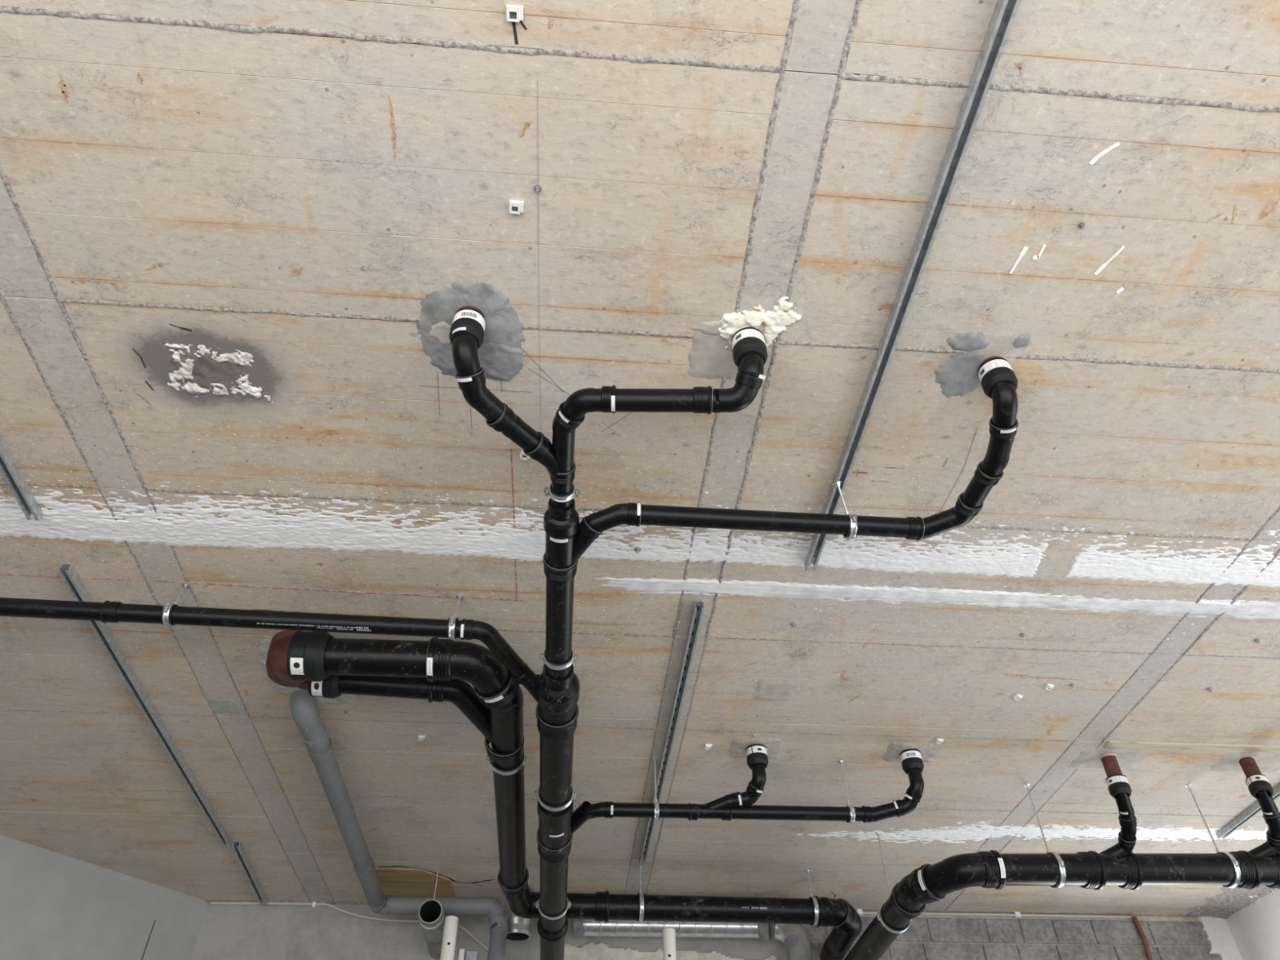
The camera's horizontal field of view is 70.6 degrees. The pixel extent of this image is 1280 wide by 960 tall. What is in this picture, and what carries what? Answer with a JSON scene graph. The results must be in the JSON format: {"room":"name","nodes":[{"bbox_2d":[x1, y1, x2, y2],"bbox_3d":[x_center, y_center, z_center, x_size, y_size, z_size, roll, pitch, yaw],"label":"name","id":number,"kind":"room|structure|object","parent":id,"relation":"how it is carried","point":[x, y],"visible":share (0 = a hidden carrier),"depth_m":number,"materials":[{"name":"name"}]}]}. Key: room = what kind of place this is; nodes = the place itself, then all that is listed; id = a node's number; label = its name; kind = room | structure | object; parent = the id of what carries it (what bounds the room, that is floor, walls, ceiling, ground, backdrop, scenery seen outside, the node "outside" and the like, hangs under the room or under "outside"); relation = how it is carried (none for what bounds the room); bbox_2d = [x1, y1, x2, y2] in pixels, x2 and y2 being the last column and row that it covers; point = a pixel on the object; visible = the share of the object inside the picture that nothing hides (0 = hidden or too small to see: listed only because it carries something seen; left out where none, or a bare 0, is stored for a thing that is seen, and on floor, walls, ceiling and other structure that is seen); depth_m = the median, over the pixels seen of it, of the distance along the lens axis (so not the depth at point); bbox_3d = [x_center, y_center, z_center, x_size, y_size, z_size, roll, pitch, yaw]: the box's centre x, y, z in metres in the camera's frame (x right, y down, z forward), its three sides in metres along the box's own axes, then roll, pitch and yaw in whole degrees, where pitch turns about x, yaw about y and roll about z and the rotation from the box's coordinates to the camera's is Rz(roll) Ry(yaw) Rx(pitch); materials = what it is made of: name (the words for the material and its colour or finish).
{"room":"building under construction","nodes":[
{"label":"building under construction","id":0,"kind":"room"},
{"bbox_2d":[0,834,207,959],"bbox_3d":[-5.003,2.911,3.536,0.203,4.012,6.224,-27,-50,25],"label":"wall","id":1,"kind":"structure","parent":0,"point":[54,905],"depth_m":5.95,"materials":[{"name":"grey"}]},
{"bbox_2d":[0,0,1279,919],"bbox_3d":[-0.218,-0.237,3.402,18.000,0.345,10.600,3,-44,-4],"label":"ceiling","id":2,"kind":"structure","parent":0,"point":[242,242],"depth_m":3.22,"materials":[{"name":"concrete"}]},
{"bbox_2d":[0,432,42,520],"bbox_3d":[-2.317,-0.182,3.209,0.041,0.041,0.941,4,-44,-5],"label":"rail","id":3,"kind":"object","parent":2,"relation":"attached to","point":[10,470],"visible":1,"depth_m":3.40,"materials":[{"name":"metal"}]},
{"bbox_2d":[57,563,232,848],"bbox_3d":[-2.535,1.365,4.819,0.041,0.041,2.895,3,-44,-4],"label":"rail","id":4,"kind":"object","parent":2,"relation":"attached to","point":[67,572],"visible":0.95,"depth_m":4.55,"materials":[{"name":"metal"}]},
{"bbox_2d":[160,583,190,627],"bbox_3d":[-1.932,0.501,3.780,0.055,0.268,0.160,11,-45,-13],"label":"hanger","id":5,"kind":"object","parent":2,"relation":"hanging from","point":[166,615],"visible":0.79,"depth_m":3.67,"materials":[{"name":"silver metal"}]},
{"bbox_2d":[0,597,538,689],"bbox_3d":[-2.359,0.572,3.660,4.199,0.174,0.482,8,-44,-9],"label":"drain pipe","id":6,"kind":"object","parent":5,"relation":"hanging from","point":[109,611],"visible":1,"depth_m":3.72,"materials":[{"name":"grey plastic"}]},
{"bbox_2d":[99,600,122,622],"bbox_3d":[-2.154,0.539,3.690,0.061,0.092,0.092,3,-44,-4],"label":"socket","id":7,"kind":"object","parent":6,"relation":"attached to","point":[109,611],"depth_m":3.66,"materials":[{"name":"black plastic"}]},
{"bbox_2d":[510,665,528,684],"bbox_3d":[-0.530,0.860,4.023,0.097,0.092,0.084,3,-44,-4],"label":"socket","id":8,"kind":"object","parent":6,"relation":"attached to","point":[521,677],"depth_m":3.98,"materials":[{"name":"black plastic"}]},
{"bbox_2d":[231,840,267,905],"bbox_3d":[-2.683,2.727,6.237,0.041,0.041,1.071,5,-44,-6],"label":"rail","id":9,"kind":"object","parent":2,"relation":"attached to","point":[237,847],"visible":1,"depth_m":6.18,"materials":[{"name":"metal"}]},
{"bbox_2d":[265,630,308,690],"bbox_3d":[-1.595,0.803,4.105,0.249,0.301,0.413,3,-44,-4],"label":"stub","id":10,"kind":"object","parent":2,"relation":"attached to","point":[277,656],"visible":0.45,"depth_m":3.99,"materials":[{"name":"red plastic"}]},
{"bbox_2d":[290,690,507,959],"bbox_3d":[-1.338,2.222,5.323,1.057,0.680,2.717,3,-44,-4],"label":"drain pipe","id":11,"kind":"object","parent":2,"relation":"attached to","point":[305,713],"visible":0.99,"depth_m":5.56,"materials":[{"name":"plastic"}]},
{"bbox_2d":[306,737,333,764],"bbox_3d":[-1.684,1.419,4.766,0.126,0.126,0.105,3,-44,-4],"label":"socket","id":12,"kind":"object","parent":11,"relation":"attached to","point":[326,756],"depth_m":4.73,"materials":[{"name":"grey plastic"}]},
{"bbox_2d":[353,857,375,879],"bbox_3d":[-1.792,2.519,5.879,0.126,0.126,0.105,3,-44,-4],"label":"socket","id":13,"kind":"object","parent":11,"relation":"attached to","point":[367,874],"depth_m":5.84,"materials":[{"name":"grey plastic"}]},
{"bbox_2d":[375,867,454,897],"bbox_3d":[-1.635,2.913,6.474,0.592,0.016,0.683,3,-44,-4],"label":"plywood sheet","id":14,"kind":"object","parent":2,"relation":"attached to","point":[394,882],"visible":0.53,"depth_m":6.41,"materials":[{"name":"brown wood"}]},
{"bbox_2d":[417,735,425,741],"bbox_3d":[-1.183,1.397,4.896,0.038,0.017,0.032,7,-44,-8],"label":"clip","id":15,"kind":"object","parent":2,"relation":"attached to","point":[422,738],"visible":1,"depth_m":4.89,"materials":[{"name":"white plastic"}]},
{"bbox_2d":[418,870,444,929],"bbox_3d":[-1.399,2.850,6.142,0.164,0.382,0.030,3,-44,-4],"label":"hanger","id":16,"kind":"object","parent":2,"relation":"hanging from","point":[441,922],"visible":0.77,"depth_m":6.05,"materials":[{"name":"metal"}]},
{"bbox_2d":[418,898,444,959],"bbox_3d":[-1.421,3.126,6.273,0.158,0.158,0.773,3,-44,-4],"label":"pipe","id":17,"kind":"object","parent":16,"relation":"hanging from","point":[430,911],"visible":0.91,"depth_m":6.14,"materials":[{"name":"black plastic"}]},
{"bbox_2d":[446,595,463,639],"bbox_3d":[-0.789,0.566,3.868,0.038,0.267,0.147,3,-44,-4],"label":"hanger","id":18,"kind":"object","parent":2,"relation":"hanging from","point":[452,621],"visible":0.96,"depth_m":3.77,"materials":[{"name":"silver metal"}]},
{"bbox_2d":[457,306,484,317],"bbox_3d":[-0.546,-0.518,2.904,0.094,0.080,0.094,3,-44,-4],"label":"stub","id":19,"kind":"object","parent":2,"relation":"attached to","point":[463,307],"visible":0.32,"depth_m":2.87,"materials":[{"name":"black plastic"}]},
{"bbox_2d":[485,751,528,775],"bbox_3d":[-0.678,1.365,4.654,0.218,0.322,0.046,3,-44,-4],"label":"hanger","id":20,"kind":"object","parent":2,"relation":"hanging from","point":[503,772],"visible":0.59,"depth_m":4.55,"materials":[{"name":"silver metal"}]},
{"bbox_2d":[495,875,529,893],"bbox_3d":[-0.808,2.469,5.788,0.218,0.344,0.046,3,-44,-4],"label":"hanger","id":21,"kind":"object","parent":2,"relation":"hanging from","point":[496,877],"visible":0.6,"depth_m":5.72,"materials":[{"name":"silver metal"}]},
{"bbox_2d":[506,4,523,22],"bbox_3d":[-0.311,-1.159,2.243,0.042,0.019,0.035,3,-44,-4],"label":"clip","id":22,"kind":"object","parent":2,"relation":"attached to","point":[514,13],"visible":1,"depth_m":2.24,"materials":[{"name":"white plastic"}]},
{"bbox_2d":[508,200,524,214],"bbox_3d":[-0.359,-0.793,2.624,0.044,0.019,0.036,3,-44,-4],"label":"clip","id":23,"kind":"object","parent":2,"relation":"attached to","point":[514,206],"visible":1,"depth_m":2.62,"materials":[{"name":"white plastic"}]},
{"bbox_2d":[505,889,533,941],"bbox_3d":[-0.867,3.100,6.454,0.202,0.301,0.202,3,-44,-4],"label":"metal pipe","id":24,"kind":"object","parent":2,"relation":"hanging from","point":[519,929],"visible":0.6,"depth_m":6.35,"materials":[{"name":"metal"}]},
{"bbox_2d":[519,449,530,460],"bbox_3d":[-0.424,-0.093,3.354,0.040,0.018,0.033,15,-46,-16],"label":"clip","id":25,"kind":"object","parent":2,"relation":"attached to","point":[522,455],"visible":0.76,"depth_m":3.35,"materials":[{"name":"white plastic"}]},
{"bbox_2d":[533,184,541,192],"bbox_3d":[-0.293,-0.830,2.584,0.021,0.024,0.021,-13,-45,12],"label":"bolt","id":26,"kind":"object","parent":2,"relation":"attached to","point":[537,188],"visible":1,"depth_m":2.58,"materials":[{"name":"metal"}]},
{"bbox_2d":[535,896,571,919],"bbox_3d":[-0.530,2.447,5.623,0.218,0.548,0.055,3,-44,-4],"label":"hanger","id":27,"kind":"object","parent":2,"relation":"hanging from","point":[537,904],"visible":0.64,"depth_m":5.45,"materials":[{"name":"silver metal"}]},
{"bbox_2d":[533,785,577,811],"bbox_3d":[-0.433,1.504,4.709,0.218,0.453,0.055,3,-44,-4],"label":"hanger","id":28,"kind":"object","parent":2,"relation":"hanging from","point":[552,808],"visible":0.62,"depth_m":4.57,"materials":[{"name":"silver metal"}]},
{"bbox_2d":[527,443,595,959],"bbox_3d":[-0.397,1.650,4.632,0.337,0.458,4.745,2,-44,-3],"label":"drain pipe","id":29,"kind":"object","parent":28,"relation":"hanging from","point":[556,693],"visible":0.94,"depth_m":4.03,"materials":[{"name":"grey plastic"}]},
{"bbox_2d":[448,307,551,460],"bbox_3d":[-0.449,-0.275,2.967,0.130,0.242,0.574,-20,-47,19],"label":"branch","id":30,"kind":"object","parent":29,"relation":"attached to","point":[466,335],"visible":1,"depth_m":2.84,"materials":[{"name":"black plastic"}]},
{"bbox_2d":[485,402,514,431],"bbox_3d":[-0.454,-0.203,2.933,0.094,0.092,0.091,3,-44,-4],"label":"socket","id":31,"kind":"object","parent":30,"relation":"attached to","point":[500,418],"depth_m":2.90,"materials":[{"name":"black plastic"}]},
{"bbox_2d":[522,431,551,460],"bbox_3d":[-0.348,-0.114,3.045,0.097,0.092,0.094,3,-44,-4],"label":"socket","id":32,"kind":"object","parent":30,"relation":"attached to","point":[537,446],"depth_m":3.01,"materials":[{"name":"black plastic"}]},
{"bbox_2d":[537,914,568,942],"bbox_3d":[-0.548,2.791,5.686,0.195,0.196,0.112,3,-44,-4],"label":"socket","id":33,"kind":"object","parent":29,"relation":"attached to","point":[549,936],"depth_m":5.63,"materials":[{"name":"black plastic"}]},
{"bbox_2d":[536,828,573,864],"bbox_3d":[-0.470,1.985,4.967,0.195,0.199,0.191,3,-44,-4],"label":"socket","id":34,"kind":"object","parent":29,"relation":"attached to","point":[549,855],"depth_m":4.90,"materials":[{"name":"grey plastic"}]},
{"bbox_2d":[535,702,578,742],"bbox_3d":[-0.381,1.092,4.161,0.195,0.197,0.152,3,-44,-4],"label":"socket","id":35,"kind":"object","parent":29,"relation":"attached to","point":[550,731],"depth_m":4.09,"materials":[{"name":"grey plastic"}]},
{"bbox_2d":[542,552,577,582],"bbox_3d":[-0.305,0.323,3.465,0.134,0.135,0.092,3,-44,-4],"label":"socket","id":36,"kind":"object","parent":29,"relation":"attached to","point":[554,573],"depth_m":3.42,"materials":[{"name":"black plastic"}]},
{"bbox_2d":[550,462,575,485],"bbox_3d":[-0.270,-0.030,3.146,0.092,0.092,0.068,3,-44,-4],"label":"socket","id":37,"kind":"object","parent":29,"relation":"attached to","point":[557,478],"depth_m":3.12,"materials":[{"name":"black plastic"}]},
{"bbox_2d":[551,327,767,473],"bbox_3d":[0.003,-0.285,2.959,0.838,0.250,0.304,-22,-48,20],"label":"branch","id":38,"kind":"object","parent":29,"relation":"attached to","point":[749,353],"visible":1,"depth_m":2.86,"materials":[{"name":"black plastic"}]},
{"bbox_2d":[600,385,616,413],"bbox_3d":[-0.100,-0.258,2.884,0.052,0.092,0.092,3,-44,-4],"label":"socket","id":39,"kind":"object","parent":38,"relation":"attached to","point":[608,393],"depth_m":2.85,"materials":[{"name":"black plastic"}]},
{"bbox_2d":[693,386,712,414],"bbox_3d":[0.199,-0.255,2.879,0.067,0.092,0.092,3,-44,-4],"label":"socket","id":40,"kind":"object","parent":38,"relation":"attached to","point":[702,396],"depth_m":2.84,"materials":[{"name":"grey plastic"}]},
{"bbox_2d":[538,648,577,671],"bbox_3d":[-0.348,0.672,3.921,0.166,0.345,0.049,3,-44,-4],"label":"hanger","id":41,"kind":"object","parent":2,"relation":"hanging from","point":[574,657],"visible":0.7,"depth_m":3.81,"materials":[{"name":"silver metal"}]},
{"bbox_2d":[543,483,580,503],"bbox_3d":[-0.278,-0.019,3.264,0.129,0.258,0.044,3,-44,-4],"label":"hanger","id":42,"kind":"object","parent":2,"relation":"hanging from","point":[557,498],"visible":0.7,"depth_m":3.19,"materials":[{"name":"silver metal"}]},
{"bbox_2d":[634,546,640,553],"bbox_3d":[-0.010,0.294,3.761,0.027,0.024,0.027,-13,-45,12],"label":"bolt","id":43,"kind":"object","parent":2,"relation":"attached to","point":[637,549],"visible":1,"depth_m":3.76,"materials":[{"name":"metal"}]},
{"bbox_2d":[637,866,644,922],"bbox_3d":[0.004,2.813,6.150,0.043,0.360,0.218,3,-44,-4],"label":"hanger","id":44,"kind":"object","parent":2,"relation":"hanging from","point":[641,895],"visible":0.93,"depth_m":6.02,"materials":[{"name":"silver metal"}]},
{"bbox_2d":[286,630,862,959],"bbox_3d":[-0.005,2.580,5.785,1.818,0.360,6.094,-26,-49,24],"label":"drain pipe","id":45,"kind":"object","parent":44,"relation":"hanging from","point":[314,655],"visible":0.94,"depth_m":4.68,"materials":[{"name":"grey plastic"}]},
{"bbox_2d":[308,675,493,743],"bbox_3d":[-1.035,1.025,4.268,1.017,0.204,0.357,19,-47,-20],"label":"drain pipe","id":46,"kind":"object","parent":45,"relation":"attached to","point":[459,692],"visible":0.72,"depth_m":4.17,"materials":[{"name":"black plastic"}]},
{"bbox_2d":[484,734,524,764],"bbox_3d":[-0.674,1.312,4.502,0.195,0.195,0.095,3,-44,-4],"label":"socket","id":47,"kind":"object","parent":45,"relation":"attached to","point":[500,757],"depth_m":4.44,"materials":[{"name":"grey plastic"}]},
{"bbox_2d":[595,890,608,922],"bbox_3d":[-0.256,2.865,6.073,0.090,0.195,0.195,3,-44,-4],"label":"socket","id":48,"kind":"object","parent":45,"relation":"attached to","point":[602,899],"depth_m":6.00,"materials":[{"name":"black plastic"}]},
{"bbox_2d":[651,755,660,820],"bbox_3d":[0.085,1.696,4.986,0.038,0.361,0.129,3,-44,-4],"label":"hanger","id":49,"kind":"object","parent":2,"relation":"hanging from","point":[656,815],"visible":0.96,"depth_m":4.92,"materials":[{"name":"silver metal"}]},
{"bbox_2d":[582,748,924,822],"bbox_3d":[0.538,1.740,4.976,2.088,0.419,0.262,-3,-44,2],"label":"pipe","id":50,"kind":"object","parent":49,"relation":"hanging from","point":[912,762],"visible":0.94,"depth_m":4.90,"materials":[{"name":"black plastic"}]},
{"bbox_2d":[688,803,697,821],"bbox_3d":[0.288,1.801,4.906,0.051,0.092,0.092,3,-44,-4],"label":"socket","id":51,"kind":"object","parent":50,"relation":"attached to","point":[692,808],"depth_m":4.87,"materials":[{"name":"black plastic"}]},
{"bbox_2d":[721,808,732,821],"bbox_3d":[0.468,1.805,4.912,0.051,0.092,0.092,3,-44,-4],"label":"socket","id":52,"kind":"object","parent":50,"relation":"attached to","point":[726,815],"depth_m":4.87,"materials":[{"name":"black plastic"}]},
{"bbox_2d":[705,743,768,810],"bbox_3d":[0.529,1.670,4.966,0.399,0.334,0.146,-20,-47,19],"label":"pipe","id":53,"kind":"object","parent":50,"relation":"attached to","point":[757,754],"visible":1,"depth_m":4.89,"materials":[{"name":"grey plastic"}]},
{"bbox_2d":[639,600,704,866],"bbox_3d":[0.139,1.586,5.097,0.041,0.041,2.985,3,-44,-4],"label":"rail","id":54,"kind":"object","parent":2,"relation":"attached to","point":[698,607],"visible":0.88,"depth_m":4.68,"materials":[{"name":"metal"}]},
{"bbox_2d":[704,743,711,749],"bbox_3d":[0.378,1.477,5.008,0.038,0.017,0.032,7,-44,-8],"label":"clip","id":55,"kind":"object","parent":2,"relation":"attached to","point":[706,746],"visible":1,"depth_m":5.00,"materials":[{"name":"white plastic"}]},
{"bbox_2d":[758,923,813,959],"bbox_3d":[1.043,3.332,6.495,0.399,0.467,0.238,-19,-47,18],"label":"duct elbow","id":56,"kind":"object","parent":2,"relation":"hanging from","point":[797,944],"visible":0.79,"depth_m":6.46,"materials":[{"name":"metal"}]},
{"bbox_2d":[573,919,759,938],"bbox_3d":[0.215,3.255,6.608,1.401,0.168,0.168,3,-44,-4],"label":"spiral duct","id":57,"kind":"object","parent":56,"relation":"attached to","point":[581,927],"visible":0.58,"depth_m":6.54,"materials":[{"name":"metal"}]},
{"bbox_2d":[791,622,795,628],"bbox_3d":[0.710,0.672,4.169,0.023,0.024,0.023,-13,-45,12],"label":"bolt","id":58,"kind":"object","parent":2,"relation":"attached to","point":[793,624],"visible":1,"depth_m":4.17,"materials":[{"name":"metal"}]},
{"bbox_2d":[805,870,818,925],"bbox_3d":[1.185,2.880,6.238,0.043,0.364,0.218,3,-44,-4],"label":"hanger","id":59,"kind":"object","parent":2,"relation":"hanging from","point":[815,907],"visible":0.68,"depth_m":6.11,"materials":[{"name":"silver metal"}]},
{"bbox_2d":[838,760,856,823],"bbox_3d":[1.151,1.736,5.046,0.038,0.361,0.129,3,-44,-4],"label":"hanger","id":60,"kind":"object","parent":2,"relation":"hanging from","point":[852,814],"visible":0.88,"depth_m":4.94,"materials":[{"name":"silver metal"}]},
{"bbox_2d":[875,831,911,933],"bbox_3d":[1.557,2.524,5.691,0.224,0.617,0.050,3,-44,-4],"label":"hanger","id":61,"kind":"object","parent":2,"relation":"hanging from","point":[879,916],"visible":0.59,"depth_m":5.53,"materials":[{"name":"silver metal"}]},
{"bbox_2d":[804,0,1021,570],"bbox_3d":[0.836,-0.582,2.847,0.041,0.041,2.755,3,-44,-4],"label":"rail","id":62,"kind":"object","parent":2,"relation":"attached to","point":[1005,11],"visible":0.98,"depth_m":2.69,"materials":[{"name":"metal"}]},
{"bbox_2d":[832,480,858,541],"bbox_3d":[0.783,0.119,3.416,0.066,0.210,0.162,-12,-45,11],"label":"hanger","id":63,"kind":"object","parent":62,"relation":"hanging from","point":[853,530],"visible":0.82,"depth_m":3.36,"materials":[{"name":"silver metal"}]},
{"bbox_2d":[578,357,1017,540],"bbox_3d":[0.537,0.105,3.379,1.764,0.253,0.618,-17,-46,16],"label":"branch","id":64,"kind":"object","parent":63,"relation":"hanging from","point":[996,375],"visible":0.99,"depth_m":3.30,"materials":[{"name":"black plastic"}]},
{"bbox_2d":[578,515,603,539],"bbox_3d":[-0.181,0.175,3.334,0.094,0.094,0.084,3,-44,-4],"label":"socket","id":65,"kind":"object","parent":64,"relation":"attached to","point":[591,526],"depth_m":3.30,"materials":[{"name":"black plastic"}]},
{"bbox_2d":[905,516,924,540],"bbox_3d":[1.028,0.182,3.403,0.053,0.092,0.092,3,-44,-4],"label":"socket","id":66,"kind":"object","parent":64,"relation":"attached to","point":[914,526],"depth_m":3.37,"materials":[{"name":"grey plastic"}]},
{"bbox_2d":[973,461,1003,486],"bbox_3d":[1.231,-0.022,3.193,0.092,0.092,0.051,3,-44,-4],"label":"socket","id":67,"kind":"object","parent":64,"relation":"attached to","point":[983,477],"depth_m":3.17,"materials":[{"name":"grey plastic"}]},
{"bbox_2d":[935,738,943,743],"bbox_3d":[1.655,1.442,4.994,0.038,0.017,0.032,7,-44,-8],"label":"clip","id":68,"kind":"object","parent":2,"relation":"attached to","point":[937,740],"visible":1,"depth_m":4.99,"materials":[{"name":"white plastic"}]},
{"bbox_2d":[978,355,1003,367],"bbox_3d":[1.202,-0.382,3.081,0.094,0.075,0.094,3,-44,-4],"label":"stub","id":69,"kind":"object","parent":2,"relation":"attached to","point":[990,357],"visible":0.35,"depth_m":3.05,"materials":[{"name":"grey plastic"}]},
{"bbox_2d":[1013,693,1022,700],"bbox_3d":[1.951,1.120,4.663,0.038,0.017,0.032,19,-47,-20],"label":"clip","id":70,"kind":"object","parent":2,"relation":"attached to","point":[1017,697],"visible":1,"depth_m":4.66,"materials":[{"name":"white plastic"}]},
{"bbox_2d":[1019,632,1025,638],"bbox_3d":[1.802,0.735,4.253,0.023,0.024,0.023,-13,-45,12],"label":"bolt","id":71,"kind":"object","parent":2,"relation":"attached to","point":[1022,635],"visible":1,"depth_m":4.25,"materials":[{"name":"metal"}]},
{"bbox_2d":[1024,783,1066,888],"bbox_3d":[2.322,2.040,5.212,0.043,0.599,0.224,3,-44,-4],"label":"hanger","id":72,"kind":"object","parent":2,"relation":"hanging from","point":[1061,882],"visible":0.67,"depth_m":5.03,"materials":[{"name":"silver metal"}]},
{"bbox_2d":[1044,684,1053,689],"bbox_3d":[2.080,1.050,4.592,0.038,0.017,0.032,11,-45,-12],"label":"clip","id":73,"kind":"object","parent":2,"relation":"attached to","point":[1048,686],"visible":1,"depth_m":4.59,"materials":[{"name":"white plastic"}]},
{"bbox_2d":[1078,222,1084,229],"bbox_3d":[1.318,-0.755,2.692,0.018,0.022,0.018,-13,-45,12],"label":"bolt","id":74,"kind":"object","parent":2,"relation":"attached to","point":[1082,224],"visible":1,"depth_m":2.69,"materials":[{"name":"metal"}]},
{"bbox_2d":[1099,753,1122,777],"bbox_3d":[2.676,1.631,5.121,0.106,0.200,0.106,3,-44,-4],"label":"stub","id":75,"kind":"object","parent":2,"relation":"attached to","point":[1109,762],"visible":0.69,"depth_m":5.10,"materials":[{"name":"red plastic"}]},
{"bbox_2d":[1206,687,1213,693],"bbox_3d":[2.923,1.079,4.632,0.027,0.024,0.027,-13,-45,12],"label":"bolt","id":76,"kind":"object","parent":2,"relation":"attached to","point":[1209,689],"visible":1,"depth_m":4.63,"materials":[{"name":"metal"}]},
{"bbox_2d":[1185,783,1241,888],"bbox_3d":[3.304,2.049,5.239,0.043,0.599,0.224,3,-44,-4],"label":"hanger","id":77,"kind":"object","parent":2,"relation":"hanging from","point":[1236,882],"visible":0.63,"depth_m":5.05,"materials":[{"name":"silver metal"}]},
{"bbox_2d":[844,849,1279,959],"bbox_3d":[3.611,2.337,5.219,5.333,0.244,1.763,-14,-45,13],"label":"drain pipe","id":78,"kind":"object","parent":77,"relation":"hanging from","point":[928,883],"visible":0.97,"depth_m":5.02,"materials":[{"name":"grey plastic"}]},
{"bbox_2d":[889,881,925,919],"bbox_3d":[1.589,2.496,5.371,0.203,0.203,0.090,3,-44,-4],"label":"socket","id":79,"kind":"object","parent":78,"relation":"attached to","point":[899,910],"depth_m":5.32,"materials":[{"name":"black plastic"}]},
{"bbox_2d":[1076,850,1106,889],"bbox_3d":[2.520,2.192,5.078,0.100,0.202,0.202,3,-44,-4],"label":"socket","id":80,"kind":"object","parent":78,"relation":"attached to","point":[1095,864],"depth_m":5.00,"materials":[{"name":"black plastic"}]},
{"bbox_2d":[1100,773,1137,855],"bbox_3d":[2.661,1.967,5.087,0.262,0.404,0.519,15,-46,-16],"label":"pipe","id":81,"kind":"object","parent":78,"relation":"attached to","point":[1118,786],"visible":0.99,"depth_m":5.01,"materials":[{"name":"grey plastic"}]},
{"bbox_2d":[1118,851,1143,889],"bbox_3d":[2.732,2.195,5.085,0.085,0.202,0.202,3,-44,-4],"label":"socket","id":82,"kind":"object","parent":78,"relation":"attached to","point":[1132,864],"depth_m":5.00,"materials":[{"name":"black plastic"}]},
{"bbox_2d":[1228,850,1261,889],"bbox_3d":[3.395,2.200,5.102,0.085,0.202,0.202,3,-44,-4],"label":"socket","id":83,"kind":"object","parent":78,"relation":"attached to","point":[1250,864],"depth_m":5.03,"materials":[{"name":"black plastic"}]},
{"bbox_2d":[1244,773,1279,856],"bbox_3d":[3.490,1.968,5.109,0.283,0.414,0.513,11,-45,-12],"label":"pipe","id":84,"kind":"object","parent":78,"relation":"attached to","point":[1259,786],"visible":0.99,"depth_m":5.04,"materials":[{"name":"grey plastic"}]},
{"bbox_2d":[1264,852,1279,888],"bbox_3d":[3.575,2.202,5.108,0.085,0.202,0.202,3,-44,-4],"label":"socket","id":85,"kind":"object","parent":78,"relation":"attached to","point":[1274,860],"depth_m":5.04,"materials":[{"name":"black plastic"}]},
{"bbox_2d":[1215,782,1279,839],"bbox_3d":[3.857,1.933,5.525,0.041,0.041,1.185,2,-44,-3],"label":"rail","id":86,"kind":"object","parent":2,"relation":"attached to","point":[1251,811],"visible":0.77,"depth_m":5.74,"materials":[{"name":"metal"}]},
{"bbox_2d":[1237,756,1261,777],"bbox_3d":[3.487,1.657,5.162,0.142,0.216,0.105,32,-53,-29],"label":"stub","id":87,"kind":"object","parent":2,"relation":"attached to","point":[1248,765],"visible":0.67,"depth_m":5.14,"materials":[{"name":"red plastic"}]},
{"bbox_2d":[1253,638,1259,644],"bbox_3d":[2.947,0.772,4.312,0.023,0.024,0.023,-13,-45,12],"label":"bolt","id":88,"kind":"object","parent":2,"relation":"attached to","point":[1257,640],"visible":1,"depth_m":4.31,"materials":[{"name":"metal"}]},
{"bbox_2d":[190,902,1242,959],"bbox_3d":[1.296,4.819,5.639,10.200,4.012,0.290,3,-44,-4],"label":"wall","id":89,"kind":"structure","parent":0,"point":[226,931],"depth_m":6.70,"materials":[{"name":"beige paint"}]},
{"bbox_2d":[210,902,506,959],"bbox_3d":[-2.028,3.290,6.563,2.228,0.416,0.031,3,-44,-4],"label":"cable","id":90,"kind":"object","parent":89,"relation":"attached to","point":[313,904],"visible":0.75,"depth_m":6.64,"materials":[{"name":"grey plastic"}]},
{"bbox_2d":[856,909,1133,918],"bbox_3d":[2.529,3.358,6.994,2.700,0.039,0.040,3,-44,-4],"label":"conduit","id":91,"kind":"object","parent":89,"relation":"attached to","point":[1016,914],"visible":0.65,"depth_m":7.00,"materials":[{"name":"grey"}]},
{"bbox_2d":[1131,915,1152,959],"bbox_3d":[3.851,3.597,6.883,0.090,0.519,0.043,3,-44,-4],"label":"conduit","id":92,"kind":"object","parent":89,"relation":"attached to","point":[1135,919],"visible":1,"depth_m":6.94,"materials":[{"name":"brown plastic"}]},
{"bbox_2d":[1225,888,1279,959],"bbox_3d":[4.768,4.610,5.482,0.200,4.012,0.870,3,-44,-4],"label":"wall","id":93,"kind":"structure","parent":0,"point":[1255,929],"depth_m":6.77,"materials":[{"name":"white paint"}]},
{"bbox_3d":[-0.166,2.815,0.477,18.000,0.200,10.600,3,-44,-4],"label":"floor","id":94,"kind":"structure","parent":0,"visible":0},
{"bbox_2d":[440,915,458,959],"bbox_3d":[-1.202,4.161,4.632,0.120,3.631,0.120,3,-44,-4],"label":"prop","id":95,"kind":"object","parent":94,"relation":"on","point":[449,938],"visible":1,"depth_m":5.77,"materials":[{"name":"white metal"}]},
{"bbox_2d":[457,948,477,959],"bbox_3d":[-1.107,4.357,4.739,0.122,3.492,0.070,3,-44,-4],"label":"post","id":96,"kind":"object","parent":94,"relation":"on","point":[470,955],"visible":1,"depth_m":5.90,"materials":[{"name":"white metal"}]},
{"bbox_2d":[662,927,675,959],"bbox_3d":[0.211,4.248,4.708,0.120,3.576,0.120,3,-44,-4],"label":"prop","id":97,"kind":"object","parent":94,"relation":"on","point":[668,934],"visible":1,"depth_m":5.85,"materials":[{"name":"white metal"}]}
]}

